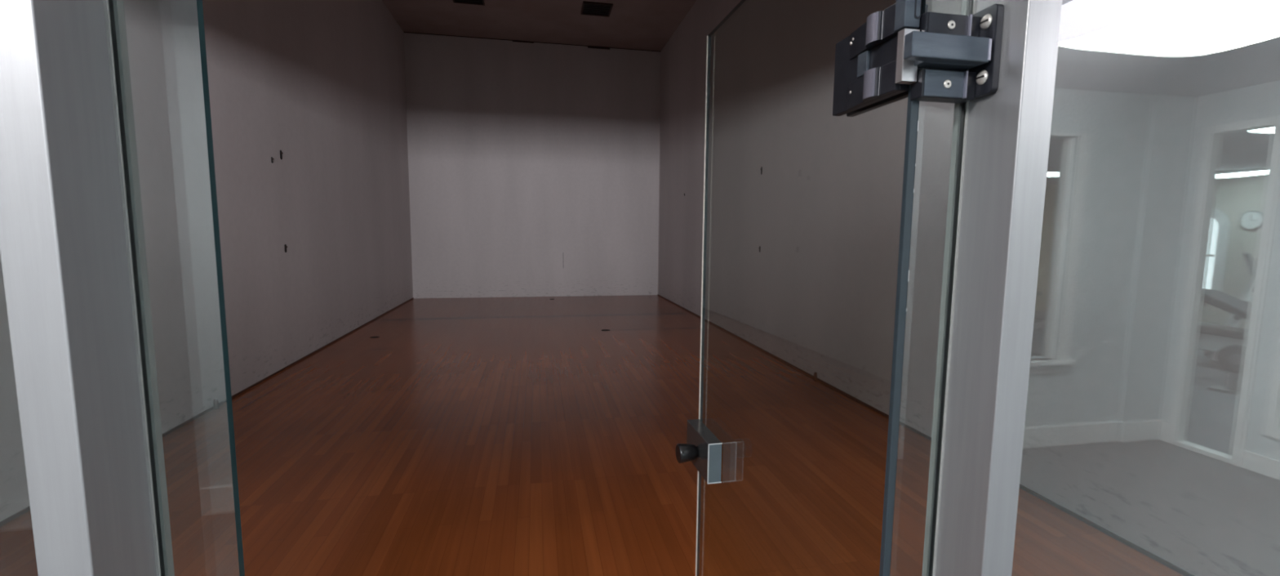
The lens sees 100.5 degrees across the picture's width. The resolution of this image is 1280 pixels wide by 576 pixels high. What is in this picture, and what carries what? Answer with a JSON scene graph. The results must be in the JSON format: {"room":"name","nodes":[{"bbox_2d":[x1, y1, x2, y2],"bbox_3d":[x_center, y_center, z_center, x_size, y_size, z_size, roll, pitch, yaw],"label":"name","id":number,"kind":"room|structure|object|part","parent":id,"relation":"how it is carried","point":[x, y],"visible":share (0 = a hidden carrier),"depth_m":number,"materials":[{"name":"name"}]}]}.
{"room":"racquetball court","nodes":[
{"label":"racquetball court","id":0,"kind":"room"},
{"bbox_2d":[0,0,413,520],"bbox_3d":[-4.353,-2.152,6.388,0.150,6.186,13.023,-1,6,-11],"label":"wall","id":1,"kind":"structure","parent":0,"point":[321,83],"depth_m":5.79,"materials":[{"name":"paint"}]},
{"bbox_2d":[0,297,413,526],"bbox_3d":[-4.327,0.898,6.862,0.012,0.022,12.450,-1,6,-11],"label":"trim","id":2,"kind":"structure","parent":1,"relation":"attached to","point":[27,508],"depth_m":5.30,"materials":[{"name":"brown wood"}]},
{"bbox_2d":[280,150,283,159],"bbox_3d":[-4.245,-1.576,6.309,0.020,0.110,0.050,-1,6,-11],"label":"wall anchor","id":3,"kind":"object","parent":1,"relation":"attached to","point":[281,152],"visible":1,"depth_m":6.31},
{"bbox_2d":[403,31,661,297],"bbox_3d":[-2.506,-2.865,13.264,6.100,6.186,0.150,-1,6,-11],"label":"wall","id":4,"kind":"structure","parent":0,"point":[534,168],"depth_m":13.15,"materials":[{"name":"paint"}]},
{"bbox_2d":[404,31,660,52],"bbox_3d":[-2.461,-5.906,12.849,6.080,0.049,0.035,-1,6,-11],"label":"trim","id":5,"kind":"structure","parent":4,"relation":"attached to","point":[515,41],"depth_m":12.84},
{"bbox_2d":[382,0,696,51],"bbox_3d":[-1.257,-5.322,6.648,6.300,0.120,13.023,-1,6,-11],"label":"ceiling","id":6,"kind":"structure","parent":0,"point":[638,24],"depth_m":11.53,"materials":[{"name":"paint"}]},
{"bbox_2d":[452,0,484,5],"bbox_3d":[-3.365,-5.661,10.372,0.600,0.030,0.600,-1,6,-11],"label":"recessed light","id":7,"kind":"object","parent":6,"relation":"in","point":[481,2],"visible":1,"depth_m":10.60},
{"bbox_2d":[580,0,613,17],"bbox_3d":[-0.889,-5.694,10.891,0.600,0.030,0.600,-1,6,-11],"label":"recessed light","id":8,"kind":"object","parent":6,"relation":"in","point":[588,8],"visible":1,"depth_m":10.87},
{"bbox_2d":[0,294,1183,575],"bbox_3d":[-1.308,0.941,7.288,6.300,0.100,12.973,-1,6,-11],"label":"floor","id":9,"kind":"structure","parent":0,"point":[515,435],"depth_m":3.77,"materials":[{"name":"brown wood"}]},
{"bbox_2d":[213,398,218,408],"bbox_3d":[-3.931,1.072,4.935,0.040,0.090,0.040,-1,6,-11],"label":"electrical outlet","id":10,"kind":"object","parent":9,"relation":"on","point":[215,402],"visible":1,"depth_m":4.92,"materials":[{"name":"white plastic"}]},
{"bbox_2d":[813,371,817,379],"bbox_3d":[2.003,1.004,6.081,0.040,0.090,0.040,-1,6,-11],"label":"peg","id":11,"kind":"object","parent":9,"relation":"on","point":[815,372],"visible":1,"depth_m":6.07,"materials":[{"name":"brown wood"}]},
{"bbox_2d":[657,0,1279,575],"bbox_3d":[1.783,-2.222,7.573,0.150,6.186,13.023,-1,6,-11],"label":"wall","id":12,"kind":"structure","parent":0,"point":[1153,414],"depth_m":3.11,"materials":[{"name":"paint"}]},
{"bbox_2d":[657,293,1195,575],"bbox_3d":[1.650,0.829,8.017,0.012,0.022,12.450,-1,6,-11],"label":"trim","id":13,"kind":"structure","parent":12,"relation":"attached to","point":[1093,524],"depth_m":3.31,"materials":[{"name":"brown wood"}]},
{"bbox_3d":[-0.161,1.773,-0.451,10.700,0.100,2.747,-1,6,-11],"label":"floor","id":14,"kind":"structure","parent":0,"visible":0},
{"bbox_2d":[0,0,174,575],"bbox_3d":[-0.643,0.226,0.637,0.056,2.740,0.120,-1,6,-11],"label":"door frame","id":15,"kind":"structure","parent":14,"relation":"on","point":[66,253],"depth_m":0.58,"materials":[{"name":"white metal"}]},
{"bbox_2d":[108,0,244,575],"bbox_3d":[-0.584,0.434,0.715,0.094,2.310,0.012,-1,6,-11],"label":"glass panel","id":16,"kind":"object","parent":15,"relation":"attached to","point":[199,2],"depth_m":0.67,"materials":[{"name":"clear glass"}]},
{"bbox_3d":[-0.043,-0.742,0.664,1.163,0.050,0.090,-1,6,-11],"label":"trim","id":17,"kind":"structure","parent":15,"relation":"attached to","visible":0},
{"bbox_2d":[675,0,1004,575],"bbox_3d":[0.314,0.377,1.340,0.218,2.283,1.024,-1,6,-12],"label":"door","id":18,"kind":"structure","parent":17,"relation":"attached to","point":[702,446],"depth_m":0.85,"materials":[{"name":"clear glass"}]},
{"bbox_3d":[0.154,0.533,1.724,0.066,0.061,0.061,-1,6,-12],"label":"knob","id":19,"kind":"part","parent":18,"relation":"part of","materials":[{"name":"black metal"}]},
{"bbox_3d":[0.435,-0.399,0.890,0.147,0.203,0.258,-1,6,-11],"label":"door hinge","id":20,"kind":"part","parent":18,"relation":"part of","materials":[{"name":"black metal"}]},
{"bbox_3d":[0.459,-0.308,0.803,0.067,0.038,0.002,-1,6,-11],"label":"plate","id":21,"kind":"part","parent":18,"relation":"part of","materials":[{"name":"metal"}]},
{"bbox_3d":[0.459,-0.389,0.794,0.067,0.036,0.002,-1,6,-11],"label":"plate","id":22,"kind":"part","parent":18,"relation":"part of","materials":[{"name":"black metal"}]},
{"bbox_3d":[0.520,-0.355,0.809,0.012,0.127,0.057,-1,6,-11],"label":"mounting plate","id":23,"kind":"part","parent":18,"relation":"part of","materials":[{"name":"black metal"}]},
{"bbox_2d":[921,0,1062,575],"bbox_3d":[0.548,0.212,0.867,0.060,2.740,0.120,-1,6,-11],"label":"door frame","id":24,"kind":"structure","parent":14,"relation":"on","point":[1003,162],"depth_m":0.82,"materials":[{"name":"white metal"}]},
{"bbox_2d":[889,0,973,575],"bbox_3d":[0.470,0.422,0.918,0.087,2.310,0.013,-1,6,-11],"label":"glass panel","id":25,"kind":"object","parent":24,"relation":"attached to","point":[923,2],"depth_m":0.88,"materials":[{"name":"clear glass"}]}
]}

